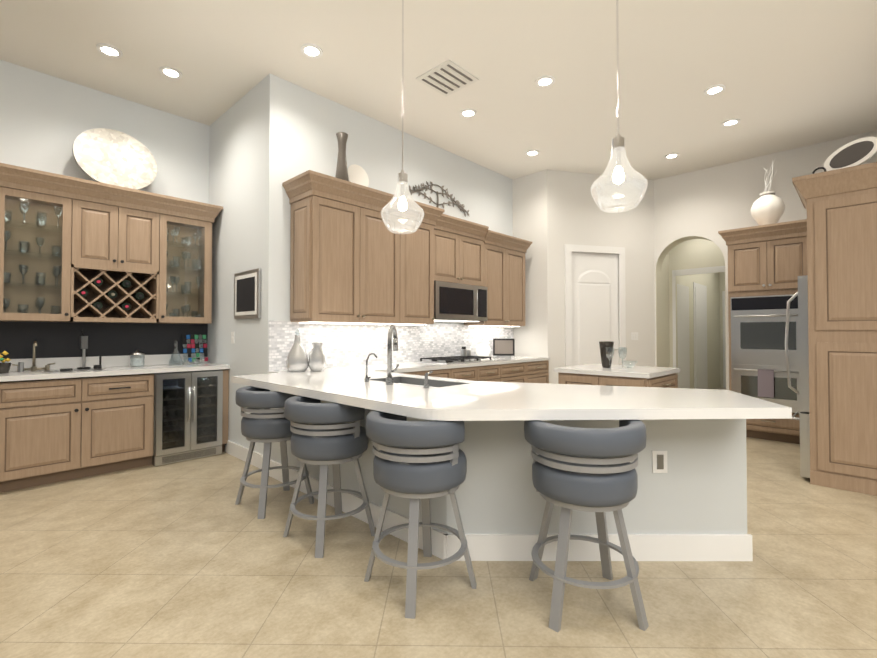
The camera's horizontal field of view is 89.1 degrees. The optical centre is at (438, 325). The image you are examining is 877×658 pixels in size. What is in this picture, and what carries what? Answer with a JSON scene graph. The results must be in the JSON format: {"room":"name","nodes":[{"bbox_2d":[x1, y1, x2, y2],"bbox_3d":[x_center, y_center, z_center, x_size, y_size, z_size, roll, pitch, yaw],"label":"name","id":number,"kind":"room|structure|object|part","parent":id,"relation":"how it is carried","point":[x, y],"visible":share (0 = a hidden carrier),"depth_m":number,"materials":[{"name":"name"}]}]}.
{"room":"kitchen","nodes":[
{"label":"kitchen","id":0,"kind":"room"},
{"bbox_2d":[0,60,209,203],"bbox_3d":[-4.378,-0.515,3.357,0.120,3.630,5.170,-1,-1,44],"label":"wall","id":1,"kind":"structure","parent":0,"point":[46,120],"depth_m":4.26,"materials":[{"name":"white paint"}]},
{"bbox_2d":[0,180,7,323],"bbox_3d":[-3.916,-0.615,3.500,0.347,1.134,0.713,-1,-1,44],"label":"upper cabinet","id":2,"kind":"object","parent":1,"relation":"attached to","point":[3,183],"depth_m":3.64,"materials":[{"name":"brown wood"}]},
{"bbox_2d":[60,264,135,319],"bbox_3d":[-3.222,-0.296,4.221,0.347,0.452,0.478,-1,-1,44],"label":"wine rack","id":3,"kind":"object","parent":1,"relation":"attached to","point":[85,293],"depth_m":4.20,"materials":[{"name":"brown wood"}]},
{"bbox_2d":[0,352,207,371],"bbox_3d":[-3.539,0.345,4.114,0.022,0.105,2.644,-1,-1,44],"label":"backsplash","id":4,"kind":"structure","parent":1,"relation":"attached to","point":[169,357],"depth_m":4.30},
{"bbox_2d":[64,192,163,271],"bbox_3d":[-3.140,-0.852,4.316,0.347,0.634,0.680,-1,-1,44],"label":"upper cabinet","id":5,"kind":"object","parent":1,"relation":"attached to","point":[100,232],"depth_m":4.15,"materials":[{"name":"brown wood"}]},
{"bbox_3d":[-3.091,-1.602,4.294,0.170,0.610,0.670,-1,-1,44],"label":"decor platter","id":6,"kind":"part","parent":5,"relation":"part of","materials":[{"name":"white ceramic"}]},
{"bbox_2d":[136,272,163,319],"bbox_3d":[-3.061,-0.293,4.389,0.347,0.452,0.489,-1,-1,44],"label":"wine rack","id":7,"kind":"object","parent":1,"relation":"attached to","point":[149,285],"depth_m":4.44,"materials":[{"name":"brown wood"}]},
{"bbox_2d":[208,79,263,453],"bbox_3d":[-2.092,-0.494,4.664,1.380,3.630,0.120,-1,-1,44],"label":"wall","id":8,"kind":"structure","parent":0,"point":[236,140],"depth_m":4.56,"materials":[{"name":"white paint"}]},
{"bbox_2d":[231,332,233,343],"bbox_3d":[-2.123,0.120,4.589,0.070,0.120,0.015,-1,-1,44],"label":"switch plate","id":9,"kind":"object","parent":8,"relation":"attached to","point":[232,337],"visible":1,"depth_m":4.58,"materials":[{"name":"white plastic"}]},
{"bbox_2d":[226,440,262,468],"bbox_3d":[0.890,1.271,5.568,6.460,0.130,1.179,0,-1,-21],"label":"baseboard","id":10,"kind":"structure","parent":8,"relation":"attached to","point":[238,451],"depth_m":4.38,"materials":[{"name":"white wood"}]},
{"bbox_2d":[234,268,260,318],"bbox_3d":[-1.868,-0.302,4.341,0.556,0.462,0.028,-1,-1,44],"label":"picture frame","id":11,"kind":"object","parent":8,"relation":"attached to","point":[247,294],"visible":1,"depth_m":4.29,"materials":[{"name":"silver metal"}]},
{"bbox_2d":[261,74,512,453],"bbox_3d":[-0.202,-0.479,5.555,0.120,3.630,4.020,-1,-1,44],"label":"wall","id":12,"kind":"structure","parent":0,"point":[303,127],"depth_m":4.56,"materials":[{"name":"white paint"}]},
{"bbox_2d":[288,188,407,323],"bbox_3d":[-0.885,-0.616,4.464,0.397,1.167,1.109,-1,-1,44],"label":"upper cabinet","id":13,"kind":"object","parent":12,"relation":"attached to","point":[363,278],"depth_m":4.19,"materials":[{"name":"brown wood"}]},
{"bbox_2d":[408,212,439,323],"bbox_3d":[-0.370,-0.607,5.003,0.397,1.167,0.643,-1,-1,44],"label":"upper cabinet","id":14,"kind":"object","parent":12,"relation":"attached to","point":[423,244],"depth_m":4.93,"materials":[{"name":"brown wood"}]},
{"bbox_2d":[405,181,468,216],"bbox_3d":[-0.014,-1.633,5.663,0.028,0.355,1.266,-1,-1,44],"label":"wall art","id":15,"kind":"object","parent":12,"relation":"attached to","point":[456,202],"visible":0.92,"depth_m":5.65,"materials":[{"name":"grey metal"}]},
{"bbox_2d":[440,224,483,279],"bbox_3d":[0.128,-0.836,5.564,0.347,0.644,0.980,-1,-1,44],"label":"upper cabinet","id":16,"kind":"object","parent":12,"relation":"attached to","point":[461,253],"depth_m":5.47,"materials":[{"name":"brown wood"}]},
{"bbox_2d":[436,272,491,323],"bbox_3d":[0.165,-0.323,5.520,0.450,0.515,0.960,-1,-1,44],"label":"microwave","id":17,"kind":"object","parent":12,"relation":"attached to","point":[466,299],"depth_m":5.42,"materials":[{"name":"silver metal"}]},
{"bbox_2d":[460,240,527,327],"bbox_3d":[0.782,-0.559,6.244,0.347,1.112,1.045,-1,-1,44],"label":"upper cabinet","id":18,"kind":"object","parent":12,"relation":"attached to","point":[504,264],"depth_m":6.15,"materials":[{"name":"brown wood"}]},
{"bbox_2d":[0,388,876,657],"bbox_3d":[1.580,1.345,3.048,16.000,0.100,19.000,-1,-1,44],"label":"floor","id":19,"kind":"structure","parent":0,"point":[187,559],"depth_m":2.19,"materials":[{"name":"tile"}]},
{"bbox_2d":[0,372,163,492],"bbox_3d":[-3.236,0.880,3.974,0.642,0.860,1.194,-1,-1,44],"label":"base cabinet","id":20,"kind":"object","parent":19,"relation":"on","point":[52,431],"depth_m":3.76,"materials":[{"name":"brown wood"}]},
{"bbox_2d":[0,364,229,379],"bbox_3d":[-3.313,0.414,3.897,0.647,0.040,2.644,-1,-1,44],"label":"countertop","id":21,"kind":"structure","parent":20,"relation":"on","point":[125,369],"depth_m":3.97,"materials":[{"name":"white stone"}]},
{"bbox_2d":[164,372,183,459],"bbox_3d":[-2.868,0.898,4.596,0.280,0.845,0.280,-1,-1,44],"label":"wine cooler","id":22,"kind":"object","parent":19,"relation":"on","point":[173,381],"depth_m":4.26,"materials":[{"name":"black glass"}]},
{"bbox_2d":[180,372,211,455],"bbox_3d":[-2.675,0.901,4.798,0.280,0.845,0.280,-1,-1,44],"label":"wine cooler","id":23,"kind":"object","parent":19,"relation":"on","point":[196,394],"depth_m":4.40,"materials":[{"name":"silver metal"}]},
{"bbox_2d":[235,386,313,518],"bbox_3d":[-1.210,0.876,3.263,0.540,0.845,0.508,-1,-1,44],"label":"stool","id":24,"kind":"object","parent":19,"relation":"on","point":[264,423],"visible":0.77,"depth_m":3.07,"materials":[{"name":"grey leather"}]},
{"bbox_2d":[283,395,375,557],"bbox_3d":[-0.682,0.868,2.744,0.540,0.845,0.508,-1,-1,44],"label":"stool","id":25,"kind":"object","parent":19,"relation":"on","point":[330,436],"visible":0.98,"depth_m":2.56,"materials":[{"name":"grey leather"}]},
{"bbox_2d":[392,372,419,374],"bbox_3d":[-0.644,0.889,4.525,0.627,0.860,0.548,-1,-1,44],"label":"base cabinet","id":26,"kind":"object","parent":19,"relation":"on","point":[413,373],"depth_m":4.47,"materials":[{"name":"brown wood"}]},
{"bbox_2d":[364,410,476,618],"bbox_3d":[-0.104,0.859,2.220,0.541,0.845,0.509,-1,-1,44],"label":"stool","id":27,"kind":"object","parent":19,"relation":"on","point":[415,462],"visible":1,"depth_m":2.04,"materials":[{"name":"grey leather"}]},
{"bbox_2d":[420,368,455,378],"bbox_3d":[-0.249,0.896,4.938,0.627,0.860,0.595,-1,-1,44],"label":"base cabinet","id":28,"kind":"object","parent":19,"relation":"on","point":[440,372],"depth_m":4.82,"materials":[{"name":"brown wood"}]},
{"bbox_2d":[456,368,483,380],"bbox_3d":[0.093,0.901,5.296,0.627,0.860,0.525,-1,-1,44],"label":"base cabinet","id":29,"kind":"object","parent":19,"relation":"on","point":[473,374],"depth_m":5.15,"materials":[{"name":"brown wood"}]},
{"bbox_2d":[484,364,503,381],"bbox_3d":[0.366,0.906,5.581,0.627,0.860,0.525,-1,-1,44],"label":"base cabinet","id":30,"kind":"object","parent":19,"relation":"on","point":[492,372],"depth_m":5.47,"materials":[{"name":"brown wood"}]},
{"bbox_2d":[261,375,752,560],"bbox_3d":[0.129,0.876,3.301,3.438,0.846,1.330,-1,-1,44],"label":"base cabinet","id":31,"kind":"object","parent":19,"relation":"on","point":[688,502],"depth_m":2.46,"materials":[{"name":"white paint"}]},
{"bbox_2d":[231,368,791,479],"bbox_3d":[0.091,0.420,3.102,3.668,0.050,1.760,-1,-1,44],"label":"countertop","id":32,"kind":"structure","parent":31,"relation":"on","point":[703,431],"depth_m":2.46,"materials":[{"name":"white stone"}]},
{"bbox_2d":[280,332,315,371],"bbox_3d":[-1.271,0.245,4.019,0.200,0.329,0.200,-1,-1,44],"label":"vase","id":33,"kind":"object","parent":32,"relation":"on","point":[297,349],"depth_m":4.01,"materials":[{"name":"silver ceramic"}]},
{"bbox_2d":[363,324,410,383],"bbox_3d":[-0.342,0.191,3.105,0.360,0.407,0.192,-1,-1,44],"label":"faucet","id":34,"kind":"object","parent":32,"relation":"on","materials":[{"name":"silver metal"}]},
{"bbox_2d":[379,376,462,387],"bbox_3d":[-0.164,0.519,3.206,0.780,0.236,0.400,-1,-1,44],"label":"sink","id":35,"kind":"object","parent":32,"relation":"in","point":[398,379],"depth_m":3.44,"materials":[{"name":"grey metal"}]},
{"bbox_2d":[423,372,432,387],"bbox_3d":[-0.065,0.337,2.819,0.035,0.105,0.069,-1,-1,44],"label":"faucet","id":36,"kind":"object","parent":32,"relation":"on","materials":[{"name":"silver metal"}]},
{"bbox_2d":[504,364,527,382],"bbox_3d":[0.725,0.912,5.957,0.627,0.860,0.645,-1,-1,44],"label":"base cabinet","id":37,"kind":"object","parent":19,"relation":"on","point":[512,372],"depth_m":5.82,"materials":[{"name":"brown wood"}]},
{"bbox_2d":[528,360,548,383],"bbox_3d":[1.161,0.920,6.413,0.627,0.860,0.617,-1,-1,44],"label":"base cabinet","id":38,"kind":"object","parent":19,"relation":"on","point":[538,371],"depth_m":6.22,"materials":[{"name":"brown wood"}]},
{"bbox_2d":[348,356,549,371],"bbox_3d":[0.276,0.454,5.484,0.642,0.040,3.195,-1,-1,44],"label":"countertop","id":39,"kind":"structure","parent":38,"relation":"on","point":[477,361],"depth_m":5.10,"materials":[{"name":"white stone"}]},
{"bbox_2d":[492,336,514,355],"bbox_3d":[0.924,0.298,6.308,0.258,0.240,0.188,-1,-1,44],"label":"picture frame","id":40,"kind":"object","parent":39,"relation":"on","point":[501,345],"depth_m":6.30,"materials":[{"name":"black wood"}]},
{"bbox_2d":[524,420,648,631],"bbox_3d":[0.675,0.857,2.080,0.562,0.845,0.562,-1,-1,44],"label":"stool","id":41,"kind":"object","parent":19,"relation":"on","point":[585,469],"visible":1,"depth_m":1.90,"materials":[{"name":"grey leather"}]},
{"bbox_2d":[554,341,679,387],"bbox_3d":[1.784,0.736,4.411,0.926,1.162,0.880,-1,-1,44],"label":"kitchen island","id":42,"kind":"object","parent":19,"relation":"on","point":[605,373],"visible":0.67,"depth_m":4.23,"materials":[{"name":"white stone"}]},
{"bbox_2d":[718,160,807,443],"bbox_3d":[4.078,-0.322,5.500,0.859,3.313,1.036,-1,-1,44],"label":"tall cabinet","id":43,"kind":"object","parent":19,"relation":"on","point":[767,261],"visible":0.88,"depth_m":5.16,"materials":[{"name":"brown wood"}]},
{"bbox_2d":[785,137,876,495],"bbox_3d":[3.552,-0.092,3.894,0.779,2.801,1.085,-1,-1,44],"label":"tall cabinet","id":44,"kind":"object","parent":19,"relation":"on","point":[836,293],"visible":1,"depth_m":3.56,"materials":[{"name":"brown wood"}]},
{"bbox_2d":[0,0,876,179],"bbox_3d":[1.580,-2.394,3.108,16.000,0.120,19.000,-1,-1,44],"label":"ceiling","id":45,"kind":"structure","parent":0,"point":[791,74],"depth_m":3.96,"materials":[{"name":"white paint"}]},
{"bbox_2d":[96,43,122,57],"bbox_3d":[-2.770,-2.318,3.755,0.178,0.012,0.178,0,-1,-1],"label":"recessed light","id":46,"kind":"object","parent":45,"relation":"in","point":[106,49],"depth_m":3.75,"materials":[{"name":"white"}]},
{"bbox_2d":[159,66,181,78],"bbox_3d":[-2.443,-2.313,4.070,0.178,0.012,0.178,-1,-1,35],"label":"recessed light","id":47,"kind":"object","parent":45,"relation":"in","point":[170,72],"depth_m":4.07,"materials":[{"name":"white"}]},
{"bbox_2d":[301,43,322,57],"bbox_3d":[-1.068,-2.318,3.756,0.178,0.012,0.178,0,-1,-1],"label":"recessed light","id":48,"kind":"object","parent":45,"relation":"in","point":[310,50],"depth_m":3.75,"materials":[{"name":"white"}]},
{"bbox_2d":[381,0,423,233],"bbox_3d":[-0.244,-1.488,3.038,0.296,1.694,0.296,-1,-1,44],"label":"pendant light","id":49,"kind":"object","parent":45,"relation":"hanging from","point":[402,202],"visible":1,"depth_m":3.01,"materials":[{"name":"clear glass"}]},
{"bbox_2d":[416,59,478,95],"bbox_3d":[0.083,-2.309,4.175,0.420,0.015,0.420,-1,-1,44],"label":"ceiling vent","id":50,"kind":"object","parent":45,"relation":"in","point":[447,77],"visible":1,"depth_m":4.15,"materials":[{"name":"white metal"}]},
{"bbox_2d":[460,109,476,117],"bbox_3d":[0.322,-2.301,4.819,0.178,0.012,0.178,-1,-1,35],"label":"recessed light","id":51,"kind":"object","parent":45,"relation":"in","point":[467,113],"depth_m":4.81,"materials":[{"name":"white"}]},
{"bbox_2d":[526,150,539,155],"bbox_3d":[1.241,-2.283,5.883,0.178,0.012,0.178,-1,-1,35],"label":"recessed light","id":52,"kind":"object","parent":45,"relation":"in","point":[531,152],"depth_m":5.87,"materials":[{"name":"white"}]},
{"bbox_2d":[535,75,554,86],"bbox_3d":[1.006,-2.311,4.211,0.178,0.012,0.178,-1,-1,35],"label":"recessed light","id":53,"kind":"object","parent":45,"relation":"in","point":[547,80],"depth_m":4.20,"materials":[{"name":"white"}]},
{"bbox_2d":[590,0,647,212],"bbox_3d":[0.999,-1.496,2.486,0.296,1.694,0.296,-1,-1,44],"label":"pendant light","id":54,"kind":"object","parent":45,"relation":"hanging from","point":[618,171],"visible":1,"depth_m":2.46,"materials":[{"name":"clear glass"}]},
{"bbox_2d":[664,153,678,158],"bbox_3d":[3.131,-2.282,5.984,0.178,0.012,0.178,-1,-1,35],"label":"recessed light","id":55,"kind":"object","parent":45,"relation":"in","point":[672,155],"depth_m":5.98,"materials":[{"name":"white"}]},
{"bbox_2d":[704,84,725,95],"bbox_3d":[2.703,-2.308,4.362,0.178,0.012,0.178,0,-1,17],"label":"recessed light","id":56,"kind":"object","parent":45,"relation":"in","point":[716,89],"depth_m":4.35,"materials":[{"name":"white"}]},
{"bbox_2d":[721,118,739,126],"bbox_3d":[3.303,-2.297,5.038,0.178,0.012,0.178,-1,-1,35],"label":"recessed light","id":57,"kind":"object","parent":45,"relation":"in","point":[731,122],"depth_m":5.04,"materials":[{"name":"white"}]},
{"bbox_2d":[512,170,547,356],"bbox_3d":[1.405,-0.461,6.716,0.600,3.630,0.120,-1,-1,44],"label":"wall","id":58,"kind":"structure","parent":0,"point":[530,221],"depth_m":6.63,"materials":[{"name":"white paint"}]},
{"bbox_2d":[547,170,654,383],"bbox_3d":[2.462,-0.460,6.751,1.850,3.630,0.120,0,-1,-14],"label":"wall","id":59,"kind":"structure","parent":0,"point":[576,215],"depth_m":6.71,"materials":[{"name":"white paint"}]},
{"bbox_2d":[565,244,625,366],"bbox_3d":[2.340,0.078,6.655,1.010,2.550,0.099,0,-1,-14],"label":"pantry door","id":60,"kind":"structure","parent":59,"relation":"in","point":[592,319],"depth_m":6.66,"materials":[{"name":"white wood"}]},
{"bbox_2d":[631,332,637,339],"bbox_3d":[2.998,0.156,6.806,0.120,0.120,0.016,0,-1,-14],"label":"switch plate","id":61,"kind":"object","parent":59,"relation":"attached to","point":[634,335],"visible":1,"depth_m":6.81,"materials":[{"name":"white plastic"}]},
{"bbox_2d":[661,239,724,388],"bbox_3d":[5.385,-0.434,8.348,1.280,3.630,4.360,-1,-1,44],"label":"wall","id":62,"kind":"structure","parent":0,"point":[695,253],"depth_m":7.57,"materials":[{"name":"beige paint"}]},
{"bbox_2d":[672,266,725,388],"bbox_3d":[4.280,0.210,7.181,0.930,2.305,0.017,-1,-1,44],"label":"trim","id":63,"kind":"structure","parent":62,"relation":"attached to","point":[700,332],"depth_m":7.26,"materials":[{"name":"white wood"}]},
{"bbox_2d":[654,130,876,389],"bbox_3d":[4.404,-0.471,6.091,2.820,3.630,0.260,-1,-1,44],"label":"wall","id":64,"kind":"structure","parent":0,"point":[708,203],"depth_m":6.29,"materials":[{"name":"white paint"}]}
]}

